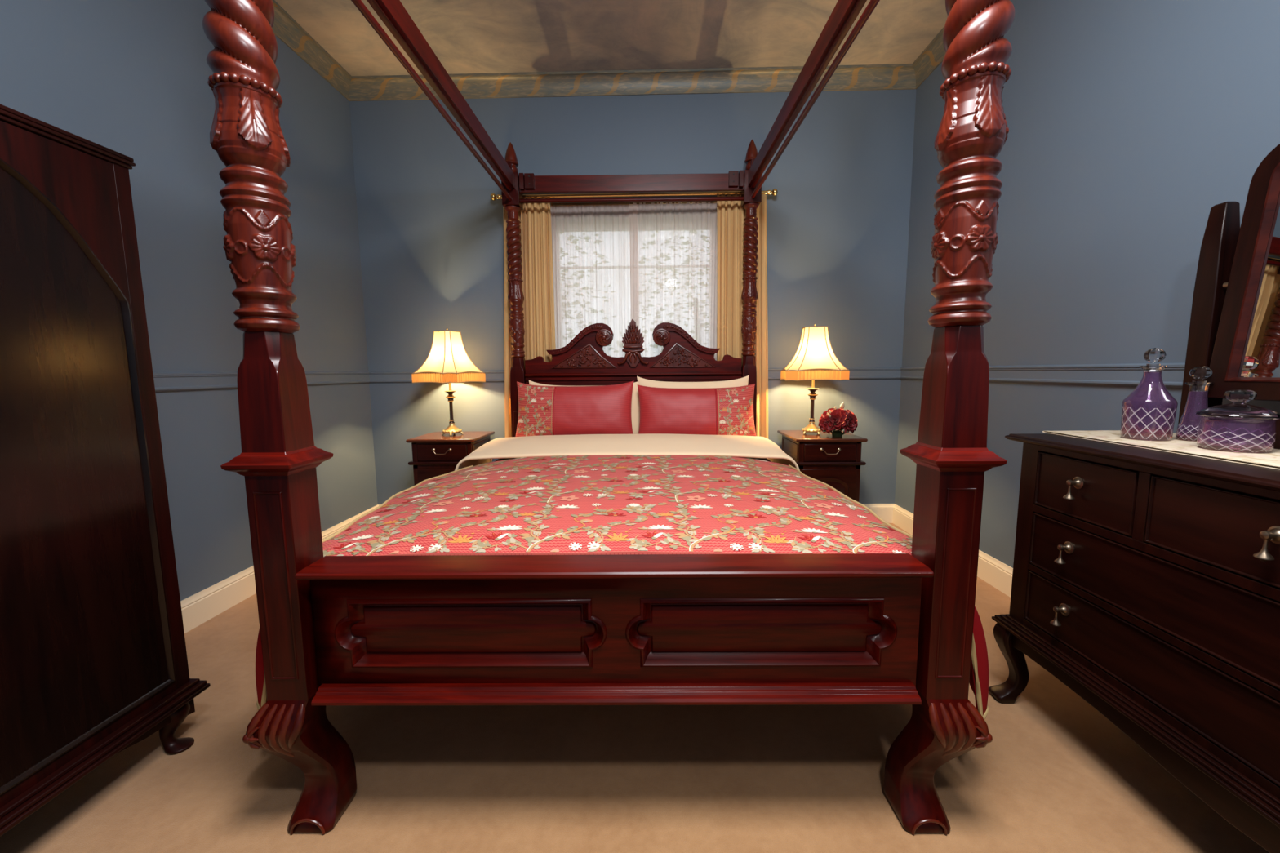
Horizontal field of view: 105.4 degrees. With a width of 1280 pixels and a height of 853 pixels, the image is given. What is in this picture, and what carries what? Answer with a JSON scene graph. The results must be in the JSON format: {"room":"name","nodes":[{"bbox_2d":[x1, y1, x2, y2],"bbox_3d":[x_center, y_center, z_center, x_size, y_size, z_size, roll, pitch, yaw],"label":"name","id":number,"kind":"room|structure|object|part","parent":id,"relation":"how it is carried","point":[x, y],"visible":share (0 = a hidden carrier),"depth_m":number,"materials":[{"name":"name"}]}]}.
{"room":"bedroom","nodes":[
{"label":"bedroom","id":0,"kind":"room"},
{"bbox_2d":[0,0,377,600],"bbox_3d":[-2.119,-0.527,0.978,0.120,3.130,5.407,0,6,1],"label":"wall","id":1,"kind":"structure","parent":0,"point":[127,77],"depth_m":2.23,"materials":[{"name":"blue paint"}]},
{"bbox_2d":[152,371,369,391],"bbox_3d":[-2.047,-0.071,1.028,0.017,0.084,5.167,0,6,1],"label":"trim","id":2,"kind":"structure","parent":1,"relation":"attached to","point":[164,381],"depth_m":2.32,"materials":[{"name":"paint"}]},
{"bbox_2d":[180,504,377,633],"bbox_3d":[-2.039,0.957,1.145,0.016,0.143,5.167,0,6,1],"label":"baseboard","id":3,"kind":"structure","parent":1,"relation":"attached to","point":[198,608],"depth_m":2.34,"materials":[{"name":"beige wood"}]},
{"bbox_2d":[271,0,351,100],"bbox_3d":[-2.037,-2.022,0.805,0.068,0.122,5.167,0,6,1],"label":"trim","id":4,"kind":"structure","parent":1,"relation":"attached to","point":[285,27],"depth_m":2.95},
{"bbox_2d":[275,0,947,75],"bbox_3d":[-0.134,-2.142,0.749,4.117,0.100,5.407,0,6,1],"label":"ceiling","id":5,"kind":"structure","parent":0,"point":[465,36],"depth_m":2.89,"materials":[{"name":"beige paint"}]},
{"bbox_2d":[349,88,915,504],"bbox_3d":[-0.062,-0.838,3.567,3.877,3.130,0.140,0,6,1],"label":"wall","id":6,"kind":"structure","parent":0,"point":[431,228],"depth_m":3.43,"materials":[{"name":"blue paint"}]},
{"bbox_2d":[349,63,915,101],"bbox_3d":[-0.076,-2.321,3.294,3.877,0.122,0.068,0,6,1],"label":"trim","id":7,"kind":"structure","parent":6,"relation":"attached to","point":[893,76],"depth_m":3.30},
{"bbox_2d":[490,188,777,205],"bbox_3d":[-0.047,-1.582,3.372,1.974,0.075,0.078,0,6,1],"label":"pole","id":8,"kind":"object","parent":6,"relation":"attached to","point":[493,197],"visible":0.77,"depth_m":3.35,"materials":[{"name":"gold metal"}]},
{"bbox_2d":[503,197,555,437],"bbox_3d":[-0.803,-0.450,3.498,0.406,2.265,0.057,0,6,1],"label":"curtain","id":9,"kind":"object","parent":8,"relation":"hanging from","point":[537,285],"visible":0.34,"depth_m":3.43,"materials":[{"name":"beige fabric"}]},
{"bbox_2d":[550,204,639,357],"bbox_3d":[-0.313,-0.860,3.486,0.614,1.396,0.017,0,6,1],"label":"sheer curtain","id":10,"kind":"object","parent":8,"relation":"hanging from","point":[591,248],"visible":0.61,"depth_m":3.46,"materials":[{"name":"beige fabric"}]},
{"bbox_2d":[629,201,717,360],"bbox_3d":[0.239,-0.862,3.463,0.619,1.396,0.017,0,6,1],"label":"sheer curtain","id":11,"kind":"object","parent":8,"relation":"hanging from","point":[677,242],"visible":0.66,"depth_m":3.44,"materials":[{"name":"beige fabric"}]},
{"bbox_2d":[716,193,768,458],"bbox_3d":[0.738,-0.458,3.462,0.406,2.265,0.057,0,6,1],"label":"curtain","id":12,"kind":"object","parent":8,"relation":"hanging from","point":[731,215],"visible":0.34,"depth_m":3.41,"materials":[{"name":"beige fabric"}]},
{"bbox_2d":[368,367,901,382],"bbox_3d":[-0.060,-0.373,3.541,3.877,0.084,0.017,0,6,1],"label":"trim","id":13,"kind":"structure","parent":6,"relation":"attached to","point":[855,372],"depth_m":3.52,"materials":[{"name":"paint"}]},
{"bbox_2d":[377,503,893,523],"bbox_3d":[-0.052,0.654,3.659,3.877,0.143,0.016,0,6,1],"label":"baseboard","id":14,"kind":"structure","parent":6,"relation":"attached to","point":[885,511],"depth_m":3.61,"materials":[{"name":"beige"}]},
{"bbox_2d":[0,523,1269,852],"bbox_3d":[-0.108,1.067,1.114,4.117,0.100,5.407,0,6,1],"label":"floor","id":15,"kind":"structure","parent":0,"point":[1055,775],"depth_m":1.35,"materials":[{"name":"carpet"}]},
{"bbox_2d":[0,103,210,836],"bbox_3d":[-1.695,0.171,0.989,0.630,1.734,0.981,0,6,1],"label":"wardrobe","id":16,"kind":"object","parent":15,"relation":"on","point":[94,660],"visible":1,"depth_m":1.23,"materials":[{"name":"brown wood"}]},
{"bbox_3d":[-1.713,-0.676,0.899,0.594,0.031,0.944,0,7,1],"label":"cornice","id":17,"kind":"part","parent":16,"relation":"part of","materials":[{"name":"brown wood"}]},
{"bbox_3d":[-1.688,0.865,1.069,0.628,0.036,0.981,0,7,1],"label":"moulding","id":18,"kind":"part","parent":16,"relation":"part of","materials":[{"name":"brown wood"}]},
{"bbox_3d":[-1.417,0.908,1.483,0.083,0.152,0.076,0,7,1],"label":"leg","id":19,"kind":"part","parent":16,"relation":"part of","materials":[{"name":"brown wood"}]},
{"bbox_2d":[405,431,494,485],"bbox_3d":[-1.297,0.409,3.427,0.450,0.702,0.432,0,6,1],"label":"nightstand","id":20,"kind":"object","parent":15,"relation":"on","point":[434,454],"visible":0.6,"depth_m":3.22,"materials":[{"name":"brown wood"}]},
{"bbox_3d":[-1.299,0.220,3.409,0.446,0.022,0.417,0,7,1],"label":"waist moulding","id":21,"kind":"part","parent":20,"relation":"part of","materials":[{"name":"brown wood"}]},
{"bbox_3d":[-1.301,0.490,3.254,0.350,0.425,0.013,0,7,1],"label":"door","id":22,"kind":"part","parent":20,"relation":"part of","materials":[{"name":"brown wood"}]},
{"bbox_3d":[-1.304,0.164,3.196,0.132,0.039,0.028,0,7,1],"label":"handle","id":23,"kind":"part","parent":20,"relation":"part of","materials":[{"name":"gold metal"}]},
{"bbox_3d":[-1.303,0.173,3.218,0.328,0.108,0.013,0,7,1],"label":"drawer","id":24,"kind":"part","parent":20,"relation":"part of","materials":[{"name":"brown wood"}]},
{"bbox_2d":[411,328,485,435],"bbox_3d":[-1.311,-0.306,3.362,0.397,0.732,0.397,2,7,23],"label":"table lamp","id":25,"kind":"object","parent":20,"relation":"on","point":[447,361],"visible":1,"depth_m":3.25,"materials":[{"name":"beige fabric"}]},
{"bbox_3d":[-1.312,-0.505,3.340,0.381,0.283,0.381,2,7,23],"label":"lamp shade","id":26,"kind":"part","parent":25,"relation":"part of","materials":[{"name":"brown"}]},
{"bbox_3d":[-1.312,-0.505,3.340,0.390,0.288,0.390,2,7,23],"label":"shade trim","id":27,"kind":"part","parent":25,"relation":"part of","materials":[{"name":"brown fabric"}]},
{"bbox_3d":[-1.311,-0.307,3.362,0.396,0.012,0.396,2,7,23],"label":"fringe cord","id":28,"kind":"part","parent":25,"relation":"part of","materials":[{"name":"gold metal"}]},
{"bbox_3d":[-1.099,0.149,3.397,0.004,0.100,0.319,0,7,1],"label":"panel","id":29,"kind":"part","parent":20,"relation":"part of","materials":[{"name":"brown wood"}]},
{"bbox_2d":[202,0,1014,835],"bbox_3d":[-0.058,-0.447,2.250,1.783,2.650,2.455,0,6,1],"label":"bed","id":30,"kind":"object","parent":15,"relation":"on","point":[799,628],"visible":0.94,"depth_m":1.18,"materials":[{"name":"brown wood"}]},
{"bbox_3d":[-0.863,0.223,1.188,0.102,0.889,0.104,0,7,1],"label":"bed post","id":31,"kind":"part","parent":30,"relation":"part of","materials":[{"name":"brown wood"}]},
{"bbox_3d":[-0.853,0.834,1.249,0.176,0.345,0.147,0,7,1],"label":"leg","id":32,"kind":"part","parent":30,"relation":"part of","materials":[{"name":"brown wood"}]},
{"bbox_3d":[-0.865,-1.382,2.150,0.025,0.024,2.172,0,7,1],"label":"canopy rod","id":33,"kind":"part","parent":30,"relation":"part of","materials":[{"name":"brown wood"}]},
{"bbox_3d":[-0.853,-1.484,2.138,0.042,0.100,2.160,0,7,1],"label":"canopy rail","id":34,"kind":"part","parent":30,"relation":"part of","materials":[{"name":"brown wood"}]},
{"bbox_3d":[-0.413,0.503,1.196,0.666,0.176,0.030,0,7,1],"label":"inset panel","id":35,"kind":"part","parent":30,"relation":"part of","materials":[{"name":"brown wood"}]},
{"bbox_3d":[-0.844,-0.035,3.445,0.102,0.889,0.104,0,7,1],"label":"bed post","id":36,"kind":"part","parent":30,"relation":"part of","materials":[{"name":"brown wood"}]},
{"bbox_3d":[-0.415,-0.600,3.353,0.463,0.213,0.021,0,7,1],"label":"scroll cornice","id":37,"kind":"part","parent":30,"relation":"part of","materials":[{"name":"brown wood"}]},
{"bbox_3d":[-0.390,-0.488,3.370,0.460,0.170,0.011,0,7,1],"label":"panel moulding","id":38,"kind":"part","parent":30,"relation":"part of","materials":[{"name":"brown wood"}]},
{"bbox_3d":[-0.062,0.342,1.169,1.458,0.032,0.112,0,7,1],"label":"rail","id":39,"kind":"part","parent":30,"relation":"part of","materials":[{"name":"brown wood"}]},
{"bbox_3d":[-0.061,0.503,1.216,1.490,0.307,0.060,0,7,1],"label":"footboard","id":40,"kind":"part","parent":30,"relation":"part of","materials":[{"name":"brown wood"}]},
{"bbox_3d":[-0.060,0.646,1.210,1.454,0.031,0.101,0,7,1],"label":"moulding","id":41,"kind":"part","parent":30,"relation":"part of","materials":[{"name":"brown wood"}]},
{"bbox_3d":[-0.056,-1.515,3.261,1.490,0.024,0.025,0,7,1],"label":"canopy rod","id":42,"kind":"part","parent":30,"relation":"part of","materials":[{"name":"brown wood"}]},
{"bbox_3d":[-0.057,-1.614,3.240,1.488,0.105,0.026,0,7,1],"label":"canopy rail","id":43,"kind":"part","parent":30,"relation":"part of","materials":[{"name":"brown wood"}]},
{"bbox_2d":[495,457,771,462],"bbox_3d":[-0.051,0.341,2.295,1.530,0.232,2.020,0,6,1],"label":"mattress","id":44,"kind":"object","parent":30,"relation":"on","point":[762,459],"visible":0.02,"depth_m":2.68,"materials":[{"name":"fabric"}]},
{"bbox_2d":[515,381,633,436],"bbox_3d":[-0.429,-0.110,3.201,0.781,0.372,0.182,0,6,1],"label":"pillow","id":45,"kind":"object","parent":44,"relation":"on","point":[602,409],"visible":0.96,"depth_m":3.15,"materials":[{"name":"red fabric"}]},
{"bbox_2d":[528,380,639,434],"bbox_3d":[-0.365,-0.128,3.313,0.790,0.380,0.111,0,6,1],"label":"pillow","id":46,"kind":"object","parent":44,"relation":"on","point":[635,405],"visible":0.12,"depth_m":3.29,"materials":[{"name":"beige fabric"}]},
{"bbox_2d":[255,454,989,719],"bbox_3d":[-0.083,0.462,1.886,2.092,0.503,1.312,0,6,1],"label":"bedspread","id":47,"kind":"object","parent":44,"relation":"on","point":[617,504],"visible":0.78,"depth_m":1.51,"materials":[{"name":"red fabric"}]},
{"bbox_3d":[-1.041,0.497,1.897,0.186,0.444,1.292,-1,7,-6],"label":"gold cord","id":48,"kind":"part","parent":47,"relation":"part of","materials":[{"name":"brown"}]},
{"bbox_3d":[-0.919,0.300,1.890,0.098,0.067,1.306,0,7,1],"label":"gold cord","id":49,"kind":"part","parent":47,"relation":"part of","materials":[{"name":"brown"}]},
{"bbox_3d":[0.771,0.289,1.850,0.048,0.068,1.306,-1,6,-1],"label":"gold cord","id":50,"kind":"part","parent":47,"relation":"part of","materials":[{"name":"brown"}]},
{"bbox_3d":[0.867,0.486,1.857,0.190,0.446,1.292,0,7,1],"label":"gold cord","id":51,"kind":"part","parent":47,"relation":"part of","materials":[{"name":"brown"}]},
{"bbox_2d":[454,433,799,471],"bbox_3d":[-0.070,0.233,2.794,1.836,0.328,0.626,0,6,1],"label":"sheet","id":52,"kind":"object","parent":44,"relation":"on","point":[651,444],"visible":0.91,"depth_m":2.65,"materials":[{"name":"beige fabric"}]},
{"bbox_2d":[636,375,749,388],"bbox_3d":[0.359,-0.138,3.296,0.760,0.412,0.111,0,6,1],"label":"pillow","id":53,"kind":"object","parent":44,"relation":"on","point":[744,381],"visible":0.25,"depth_m":3.29,"materials":[{"name":"beige fabric"}]},
{"bbox_2d":[637,383,755,435],"bbox_3d":[0.369,-0.097,3.188,0.776,0.356,0.177,0,6,1],"label":"pillow","id":54,"kind":"object","parent":44,"relation":"on","point":[713,411],"visible":0.94,"depth_m":3.14,"materials":[{"name":"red fabric"}]},
{"bbox_3d":[-0.046,-0.259,3.414,1.500,0.912,0.032,0,7,1],"label":"headboard","id":55,"kind":"part","parent":30,"relation":"part of","materials":[{"name":"brown wood"}]},
{"bbox_3d":[-0.047,-0.333,3.384,1.496,0.027,0.012,0,7,1],"label":"headboard moulding","id":56,"kind":"part","parent":30,"relation":"part of","materials":[{"name":"brown wood"}]},
{"bbox_3d":[-0.047,-0.360,3.376,1.496,0.026,0.022,0,7,1],"label":"headboard moulding","id":57,"kind":"part","parent":30,"relation":"part of","materials":[{"name":"brown wood"}]},
{"bbox_3d":[0.294,-0.493,3.364,0.460,0.170,0.011,0,7,1],"label":"panel moulding","id":58,"kind":"part","parent":30,"relation":"part of","materials":[{"name":"brown wood"}]},
{"bbox_3d":[0.317,-0.605,3.346,0.463,0.213,0.021,0,7,1],"label":"scroll cornice","id":59,"kind":"part","parent":30,"relation":"part of","materials":[{"name":"brown wood"}]},
{"bbox_3d":[0.756,-0.046,3.431,0.102,0.889,0.104,0,7,1],"label":"bed post","id":60,"kind":"part","parent":30,"relation":"part of","materials":[{"name":"brown wood"}]},
{"bbox_3d":[0.293,0.498,1.190,0.658,0.176,0.030,0,7,1],"label":"inset panel","id":61,"kind":"part","parent":30,"relation":"part of","materials":[{"name":"brown wood"}]},
{"bbox_3d":[0.721,-1.496,2.124,0.042,0.100,2.160,0,7,1],"label":"canopy rail","id":62,"kind":"part","parent":30,"relation":"part of","materials":[{"name":"brown wood"}]},
{"bbox_3d":[0.735,-1.393,2.135,0.025,0.024,2.172,0,7,1],"label":"canopy rod","id":63,"kind":"part","parent":30,"relation":"part of","materials":[{"name":"brown wood"}]},
{"bbox_3d":[0.737,0.822,1.235,0.176,0.345,0.147,0,7,1],"label":"leg","id":64,"kind":"part","parent":30,"relation":"part of","materials":[{"name":"brown wood"}]},
{"bbox_3d":[0.737,0.211,1.173,0.102,0.889,0.104,0,7,1],"label":"bed post","id":65,"kind":"part","parent":30,"relation":"part of","materials":[{"name":"brown wood"}]},
{"bbox_2d":[777,430,867,502],"bbox_3d":[1.213,0.400,3.329,0.446,0.702,0.472,0,6,1],"label":"nightstand","id":66,"kind":"object","parent":15,"relation":"on","point":[836,462],"visible":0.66,"depth_m":3.10,"materials":[{"name":"brown wood"}]},
{"bbox_3d":[1.014,0.143,3.308,0.004,0.100,0.359,0,7,1],"label":"panel","id":67,"kind":"part","parent":66,"relation":"part of","materials":[{"name":"brown wood"}]},
{"bbox_2d":[780,324,849,435],"bbox_3d":[1.158,-0.314,3.260,0.397,0.732,0.397,1,7,9],"label":"table lamp","id":68,"kind":"object","parent":66,"relation":"on","point":[815,358],"visible":0.98,"depth_m":3.14,"materials":[{"name":"beige fabric"}]},
{"bbox_3d":[1.158,-0.296,3.262,0.017,0.095,0.017,1,7,9],"label":"gilt stem","id":69,"kind":"part","parent":68,"relation":"part of","materials":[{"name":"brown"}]},
{"bbox_3d":[1.158,-0.316,3.260,0.396,0.012,0.396,1,7,9],"label":"fringe cord","id":70,"kind":"part","parent":68,"relation":"part of","materials":[{"name":"gold metal"}]},
{"bbox_3d":[1.156,-0.513,3.238,0.381,0.283,0.381,1,7,9],"label":"lamp shade","id":71,"kind":"part","parent":68,"relation":"part of","materials":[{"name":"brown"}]},
{"bbox_3d":[1.156,-0.513,3.238,0.390,0.288,0.390,1,7,9],"label":"shade trim","id":72,"kind":"part","parent":68,"relation":"part of","materials":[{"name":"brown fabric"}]},
{"bbox_3d":[1.212,0.211,3.312,0.442,0.022,0.457,0,7,1],"label":"waist moulding","id":73,"kind":"part","parent":66,"relation":"part of","materials":[{"name":"brown wood"}]},
{"bbox_3d":[1.209,0.483,3.136,0.346,0.425,0.013,0,7,1],"label":"door","id":74,"kind":"part","parent":66,"relation":"part of","materials":[{"name":"brown wood"}]},
{"bbox_3d":[1.207,0.166,3.100,0.324,0.108,0.013,0,7,1],"label":"drawer","id":75,"kind":"part","parent":66,"relation":"part of","materials":[{"name":"brown wood"}]},
{"bbox_3d":[1.206,0.157,3.078,0.132,0.039,0.028,0,7,1],"label":"handle","id":76,"kind":"part","parent":66,"relation":"part of","materials":[{"name":"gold metal"}]},
{"bbox_3d":[1.209,0.492,3.127,0.252,0.337,0.006,0,7,1],"label":"arched panel","id":77,"kind":"part","parent":66,"relation":"part of","materials":[{"name":"brown wood"}]},
{"bbox_2d":[817,401,857,436],"bbox_3d":[1.281,-0.048,3.159,0.238,0.226,0.225,2,7,22],"label":"flower arrangement","id":78,"kind":"object","parent":66,"relation":"on","point":[831,420],"visible":1,"depth_m":3.10,"materials":[{"name":"red plant"}]},
{"bbox_2d":[988,143,1279,852],"bbox_3d":[1.481,0.132,0.933,0.571,1.773,1.400,0,6,1],"label":"dresser","id":79,"kind":"object","parent":15,"relation":"on","point":[1146,582],"visible":0.98,"depth_m":1.22,"materials":[{"name":"brown wood"}]},
{"bbox_3d":[1.265,0.804,1.669,0.098,0.274,0.068,0,7,1],"label":"leg","id":80,"kind":"part","parent":79,"relation":"part of","materials":[{"name":"brown wood"}]},
{"bbox_3d":[1.230,0.555,1.435,0.037,0.070,0.035,0,7,1],"label":"drop handle","id":81,"kind":"part","parent":79,"relation":"part of","materials":[{"name":"grey metal"}]},
{"bbox_3d":[1.229,0.369,1.419,0.037,0.070,0.035,0,7,1],"label":"drop handle","id":82,"kind":"part","parent":79,"relation":"part of","materials":[{"name":"grey metal"}]},
{"bbox_3d":[1.227,0.177,1.387,0.037,0.070,0.035,0,7,1],"label":"drop handle","id":83,"kind":"part","parent":79,"relation":"part of","materials":[{"name":"grey metal"}]},
{"bbox_3d":[1.250,0.178,1.377,0.020,0.166,0.312,0,7,1],"label":"drawer","id":84,"kind":"part","parent":79,"relation":"part of","materials":[{"name":"brown wood"}]},
{"bbox_3d":[1.474,0.728,0.998,0.544,0.031,1.381,0,7,1],"label":"moulding","id":85,"kind":"part","parent":79,"relation":"part of","materials":[{"name":"brown wood"}]},
{"bbox_3d":[1.243,0.609,0.988,0.020,0.161,1.184,0,7,1],"label":"drawer","id":86,"kind":"part","parent":79,"relation":"part of","materials":[{"name":"brown wood"}]},
{"bbox_3d":[1.242,0.421,0.966,0.020,0.165,1.184,0,7,1],"label":"drawer","id":87,"kind":"part","parent":79,"relation":"part of","materials":[{"name":"brown wood"}]},
{"bbox_2d":[1042,430,1279,470],"bbox_3d":[1.520,0.086,1.024,0.358,0.007,1.243,0,6,1],"label":"table runner","id":88,"kind":"object","parent":79,"relation":"on","point":[1271,460],"visible":0.71,"depth_m":1.27,"materials":[{"name":"fabric"}]},
{"bbox_2d":[1120,347,1177,440],"bbox_3d":[1.488,-0.096,1.423,0.113,0.264,0.113,0,6,1],"label":"decanter","id":89,"kind":"object","parent":88,"relation":"on","point":[1148,412],"visible":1,"depth_m":1.40,"materials":[{"name":"purple glass"}]},
{"bbox_2d":[1175,365,1213,441],"bbox_3d":[1.583,-0.066,1.386,0.068,0.211,0.068,0,6,1],"label":"bottle","id":90,"kind":"object","parent":88,"relation":"on","point":[1187,428],"visible":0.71,"depth_m":1.38,"materials":[{"name":"purple glass"}]},
{"bbox_2d":[1195,389,1279,453],"bbox_3d":[1.503,-0.017,1.229,0.141,0.152,0.141,0,6,1],"label":"lidded jar","id":91,"kind":"object","parent":88,"relation":"on","point":[1237,426],"visible":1,"depth_m":1.20,"materials":[{"name":"purple glass"}]},
{"bbox_3d":[1.503,-0.043,1.226,0.141,0.040,0.141,0,7,1],"label":"lid","id":92,"kind":"part","parent":91,"relation":"part of","materials":[{"name":"purple glass"}]},
{"bbox_3d":[1.503,-0.077,1.222,0.054,0.031,0.054,0,7,1],"label":"lid knob","id":93,"kind":"part","parent":91,"relation":"part of","materials":[{"name":"clear glass"}]},
{"bbox_3d":[1.240,0.228,0.944,0.020,0.166,0.492,0,7,1],"label":"drawer","id":94,"kind":"part","parent":79,"relation":"part of","materials":[{"name":"brown wood"}]},
{"bbox_2d":[1177,143,1279,449],"bbox_3d":[1.629,-0.324,0.873,0.097,0.855,1.122,0,7,1],"label":"mirror","id":95,"kind":"object","parent":79,"relation":"on","point":[1234,331],"depth_m":1.31,"materials":[{"name":"brown wood"}]},
{"bbox_3d":[1.217,0.228,0.945,0.037,0.070,0.035,0,7,1],"label":"drop handle","id":96,"kind":"part","parent":79,"relation":"part of","materials":[{"name":"grey metal"}]},
{"bbox_2d":[894,0,1279,568],"bbox_3d":[1.877,-0.548,0.885,0.120,3.130,5.407,0,6,1],"label":"wall","id":97,"kind":"structure","parent":0,"point":[1128,121],"depth_m":1.97,"materials":[{"name":"blue paint"}]},
{"bbox_2d":[912,26,946,88],"bbox_3d":[1.771,-2.042,0.717,0.068,0.122,5.167,0,6,1],"label":"trim","id":98,"kind":"structure","parent":97,"relation":"attached to","point":[933,55],"depth_m":3.08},
{"bbox_2d":[892,503,1013,597],"bbox_3d":[1.821,0.936,1.056,0.016,0.143,5.167,0,6,1],"label":"baseboard","id":99,"kind":"structure","parent":97,"relation":"attached to","point":[994,572],"depth_m":2.59,"materials":[{"name":"beige wood"}]},
{"bbox_2d":[900,362,1185,387],"bbox_3d":[1.812,-0.092,0.939,0.017,0.084,5.167,0,6,1],"label":"trim","id":100,"kind":"structure","parent":97,"relation":"attached to","point":[1127,374],"depth_m":2.04,"materials":[{"name":"paint"}]}
]}

